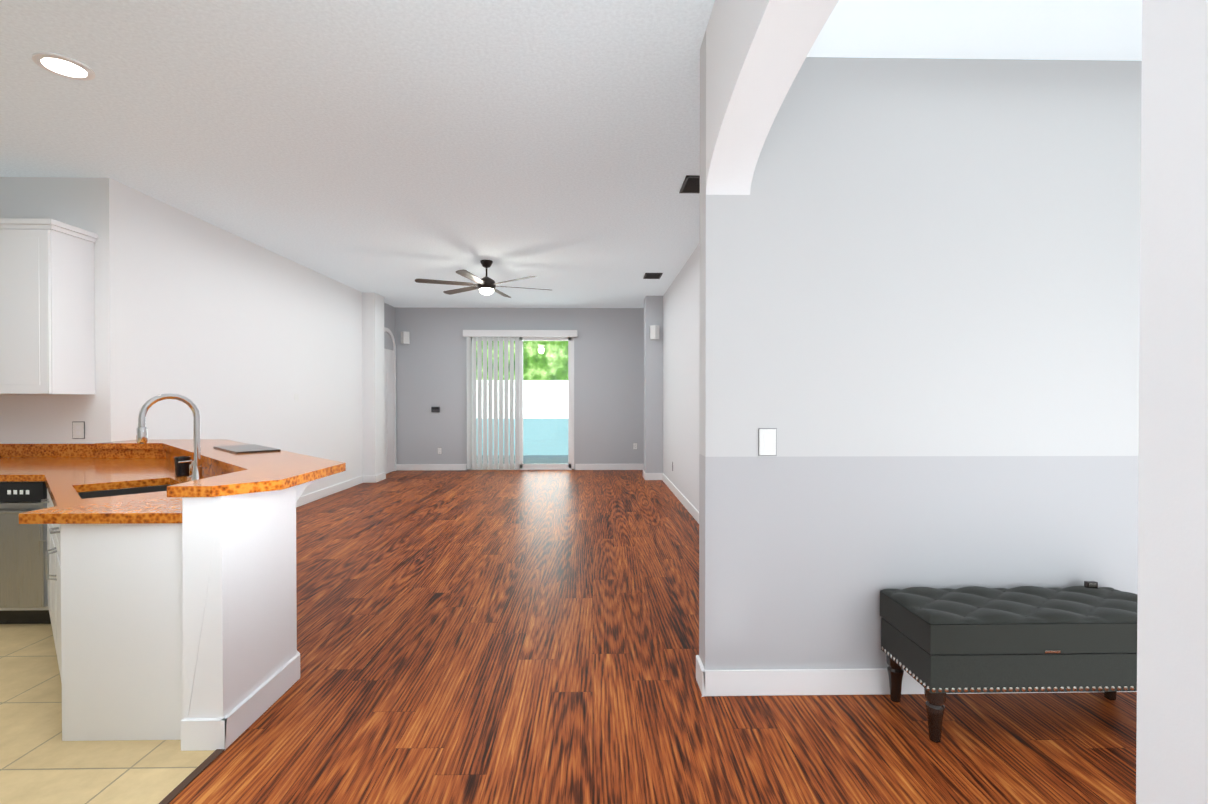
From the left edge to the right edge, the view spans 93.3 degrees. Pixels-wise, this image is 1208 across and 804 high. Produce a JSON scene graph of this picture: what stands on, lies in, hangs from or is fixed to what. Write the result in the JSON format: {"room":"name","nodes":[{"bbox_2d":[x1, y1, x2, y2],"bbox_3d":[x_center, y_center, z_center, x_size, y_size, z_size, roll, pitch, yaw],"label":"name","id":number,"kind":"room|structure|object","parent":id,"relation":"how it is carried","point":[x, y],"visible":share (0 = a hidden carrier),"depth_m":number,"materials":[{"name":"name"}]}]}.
{"room":"kitchen","nodes":[
{"label":"kitchen","id":0,"kind":"room"},
{"bbox_2d":[0,177,83,443],"bbox_3d":[-5.281,-0.187,4.350,2.790,3.000,0.150,0,0,-1],"label":"wall","id":1,"kind":"structure","parent":0,"point":[24,418],"depth_m":4.29,"materials":[{"name":"white paint"}]},
{"bbox_2d":[0,624,214,803],"bbox_3d":[-4.127,1.365,0.959,5.370,0.050,7.100,0,0,-1],"label":"floor","id":2,"kind":"structure","parent":0,"point":[41,762],"depth_m":2.16,"materials":[{"name":"beige tile"}]},
{"bbox_2d":[0,219,345,750],"bbox_3d":[-3.972,0.034,3.332,5.271,2.576,2.440,0,0,-1],"label":"kitchen cabinets","id":3,"kind":"object","parent":2,"relation":"on","point":[152,582],"visible":1,"depth_m":2.40,"materials":[{"name":"white wood"}]},
{"bbox_2d":[84,178,394,495],"bbox_3d":[-3.858,-0.213,7.403,0.150,3.000,6.200,0,0,-1],"label":"wall","id":4,"kind":"structure","parent":0,"point":[232,337],"depth_m":5.50,"materials":[{"name":"white paint"}]},
{"bbox_2d":[294,394,298,399],"bbox_3d":[-3.786,-0.059,7.005,0.024,0.080,0.100,0,0,-1],"label":"light switch","id":5,"kind":"object","parent":4,"relation":"attached to","point":[296,396],"visible":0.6,"depth_m":7.00,"materials":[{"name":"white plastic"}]},
{"bbox_2d":[296,475,363,506],"bbox_3d":[-3.763,1.236,6.668,0.020,0.115,4.704,0,0,-1],"label":"baseboard","id":6,"kind":"structure","parent":4,"relation":"attached to","point":[319,494],"depth_m":7.82,"materials":[{"name":"white wood"}]},
{"bbox_2d":[384,327,395,473],"bbox_3d":[-3.789,-0.019,10.016,0.080,2.570,0.920,0,0,-1],"label":"interior door","id":7,"kind":"structure","parent":4,"relation":"in","point":[390,394],"depth_m":10.20,"materials":[{"name":"white paint"}]},
{"bbox_2d":[0,0,714,307],"bbox_3d":[-1.171,-1.735,4.090,11.400,0.100,13.300,0,0,-1],"label":"ceiling","id":8,"kind":"structure","parent":0,"point":[390,151],"depth_m":3.50,"materials":[{"name":"white paint"}]},
{"bbox_2d":[32,52,94,80],"bbox_3d":[-2.687,-1.669,2.842,0.230,0.011,0.230,0,0,-1],"label":"recessed light","id":9,"kind":"object","parent":8,"relation":"in","point":[54,63],"visible":0.96,"depth_m":2.83,"materials":[{"name":"white plastic"}]},
{"bbox_2d":[415,260,548,297],"bbox_3d":[-1.424,-1.504,6.918,1.562,0.410,1.635,0,0,-1],"label":"ceiling fan","id":10,"kind":"object","parent":8,"relation":"hanging from","point":[486,285],"visible":1,"depth_m":6.83,"materials":[{"name":"brown metal"}]},
{"bbox_2d":[643,273,662,278],"bbox_3d":[0.661,-1.709,7.735,0.230,0.011,0.340,0,0,-1],"label":"ceiling vent","id":11,"kind":"object","parent":8,"relation":"in","point":[652,275],"visible":1,"depth_m":7.70,"materials":[{"name":"grey metal"}]},
{"bbox_2d":[679,175,699,192],"bbox_3d":[0.724,-1.681,4.416,0.230,0.011,0.340,0,0,-1],"label":"ceiling vent","id":12,"kind":"object","parent":8,"relation":"in","point":[691,184],"visible":0.48,"depth_m":4.42,"materials":[{"name":"grey metal"}]},
{"bbox_2d":[395,307,643,469],"bbox_3d":[-1.453,-0.239,10.623,5.080,3.000,0.150,0,0,-1],"label":"wall","id":13,"kind":"structure","parent":0,"point":[431,364],"depth_m":10.54,"materials":[{"name":"grey paint"}]},
{"bbox_2d":[401,331,409,343],"bbox_3d":[-3.654,-1.178,10.442,0.158,0.220,0.109,0,0,-1],"label":"speaker","id":14,"kind":"object","parent":13,"relation":"attached to","point":[405,337],"visible":1,"depth_m":10.42,"materials":[{"name":"white plastic"}]},
{"bbox_2d":[396,464,465,470],"bbox_3d":[-3.193,1.204,10.519,1.304,0.115,0.024,0,0,-1],"label":"baseboard","id":15,"kind":"structure","parent":13,"relation":"attached to","point":[399,467],"depth_m":10.51,"materials":[{"name":"white wood"}]},
{"bbox_2d":[431,407,439,411],"bbox_3d":[-3.101,0.137,10.505,0.150,0.100,0.027,0,0,-1],"label":"alarm keypad","id":16,"kind":"object","parent":13,"relation":"attached to","point":[435,409],"visible":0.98,"depth_m":10.49,"materials":[{"name":"grey plastic"}]},
{"bbox_2d":[437,447,441,453],"bbox_3d":[-3.031,0.902,10.521,0.083,0.126,0.010,0,0,-1],"label":"electrical outlet","id":17,"kind":"object","parent":13,"relation":"attached to","point":[439,450],"visible":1,"depth_m":10.52,"materials":[{"name":"white plastic"}]},
{"bbox_2d":[463,330,576,468],"bbox_3d":[-1.536,-0.043,10.494,2.090,2.550,0.101,0,0,-1],"label":"vertical blinds","id":18,"kind":"object","parent":13,"relation":"attached to","point":[477,403],"visible":0.98,"depth_m":10.50,"materials":[{"name":"white plastic"}]},
{"bbox_2d":[468,337,573,469],"bbox_3d":[-1.538,-0.002,10.616,1.968,2.532,0.105,0,0,-1],"label":"sliding glass door","id":19,"kind":"structure","parent":13,"relation":"in","point":[570,433],"depth_m":10.60,"materials":[{"name":"white"}]},
{"bbox_2d":[576,464,644,471],"bbox_3d":[0.205,1.204,10.585,1.474,0.115,0.020,0,0,-1],"label":"baseboard","id":20,"kind":"structure","parent":13,"relation":"attached to","point":[578,466],"depth_m":10.57,"materials":[{"name":"white wood"}]},
{"bbox_2d":[169,470,1136,803],"bbox_3d":[0.304,1.339,4.143,8.450,0.050,13.300,0,0,-1],"label":"floor","id":21,"kind":"structure","parent":0,"point":[497,636],"depth_m":2.53,"materials":[{"name":"brown wood"}]},
{"bbox_2d":[158,749,224,803],"bbox_3d":[-1.422,1.347,-0.075,0.032,0.005,4.530,0,0,-1],"label":"transition strip","id":22,"kind":"object","parent":21,"relation":"on","point":[189,779],"visible":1,"depth_m":2.02,"materials":[{"name":"brown"}]},
{"bbox_2d":[362,293,384,474],"bbox_3d":[-3.717,-0.228,9.206,0.200,3.000,0.400,0,0,-1],"label":"pilaster","id":23,"kind":"object","parent":21,"relation":"on","point":[373,409],"visible":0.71,"depth_m":9.01,"materials":[{"name":"white paint"}]},
{"bbox_2d":[372,472,385,482],"bbox_3d":[-3.607,1.215,9.217,0.020,0.115,0.436,0,0,-1],"label":"baseboard","id":24,"kind":"structure","parent":21,"relation":"on","point":[382,476],"depth_m":9.13,"materials":[{"name":"white wood"}]},
{"bbox_2d":[640,468,647,479],"bbox_3d":[0.669,1.213,9.498,0.020,0.115,0.436,0,0,-1],"label":"baseboard","id":25,"kind":"structure","parent":21,"relation":"on","point":[645,475],"depth_m":9.36,"materials":[{"name":"white wood"}]},
{"bbox_2d":[644,296,662,472],"bbox_3d":[0.819,-0.230,9.491,0.280,3.000,0.400,0,0,-1],"label":"pilaster","id":26,"kind":"object","parent":21,"relation":"on","point":[653,397],"visible":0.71,"depth_m":9.29,"materials":[{"name":"grey paint"}]},
{"bbox_2d":[650,325,658,338],"bbox_3d":[0.820,-1.128,9.226,0.158,0.220,0.109,0,0,-1],"label":"speaker","id":27,"kind":"object","parent":26,"relation":"attached to","point":[654,331],"visible":1,"depth_m":9.20,"materials":[{"name":"white plastic"}]},
{"bbox_2d":[880,581,1137,742],"bbox_3d":[1.782,1.064,2.391,1.072,0.530,0.392,0,0,-1],"label":"ottoman","id":28,"kind":"object","parent":21,"relation":"on","point":[938,644],"visible":0.77,"depth_m":2.21,"materials":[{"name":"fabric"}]},
{"bbox_2d":[663,243,699,510],"bbox_3d":[1.087,-0.207,6.665,0.150,3.000,7.860,0,0,-1],"label":"wall","id":29,"kind":"structure","parent":0,"point":[681,310],"depth_m":7.19,"materials":[{"name":"white paint"}]},
{"bbox_2d":[660,473,698,523],"bbox_3d":[1.018,1.241,6.028,0.020,0.115,6.564,0,0,-1],"label":"baseboard","id":30,"kind":"structure","parent":29,"relation":"attached to","point":[691,509],"depth_m":7.25,"materials":[{"name":"white wood"}]},
{"bbox_2d":[699,31,1141,669],"bbox_3d":[2.407,-0.174,2.685,3.900,3.000,0.150,0,0,-1],"label":"wall","id":31,"kind":"structure","parent":0,"point":[919,335],"depth_m":2.59,"materials":[{"name":"grey paint"}]},
{"bbox_2d":[758,428,776,455],"bbox_3d":[0.739,0.181,2.574,0.083,0.126,0.011,0,0,-1],"label":"light switch","id":32,"kind":"object","parent":31,"relation":"attached to","point":[767,441],"visible":1,"depth_m":2.57,"materials":[{"name":"white plastic"}]},
{"bbox_2d":[696,660,1136,696],"bbox_3d":[2.398,1.269,2.626,3.920,0.115,0.050,0,0,-1],"label":"baseboard","id":33,"kind":"structure","parent":31,"relation":"attached to","point":[783,682],"depth_m":2.58,"materials":[{"name":"white wood"}]},
{"bbox_2d":[706,0,1207,803],"bbox_3d":[0.604,-0.153,0.130,0.200,3.000,4.890,0,0,-1],"label":"wall","id":34,"kind":"structure","parent":0,"point":[756,52],"depth_m":0.51,"materials":[{"name":"white paint"}]},
{"bbox_2d":[807,0,1141,60],"bbox_3d":[2.555,-1.593,0.154,3.698,0.120,4.888,0,0,-1],"label":"ceiling","id":35,"kind":"structure","parent":0,"point":[1110,30],"depth_m":2.38,"materials":[{"name":"white paint"}]},
{"label":"outside","id":36,"kind":"structure","parent":0,"visible":0},
{"bbox_2d":[476,341,567,454],"bbox_3d":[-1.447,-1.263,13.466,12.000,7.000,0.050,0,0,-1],"label":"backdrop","id":37,"kind":"structure","parent":36,"point":[559,397],"depth_m":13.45,"materials":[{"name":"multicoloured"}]},
{"bbox_2d":[482,455,567,463],"bbox_3d":[-1.420,1.299,12.087,12.000,0.060,2.750,0,0,-1],"label":"ground","id":38,"kind":"structure","parent":36,"point":[545,458],"depth_m":12.55,"materials":[{"name":"grey concrete"}]}
]}

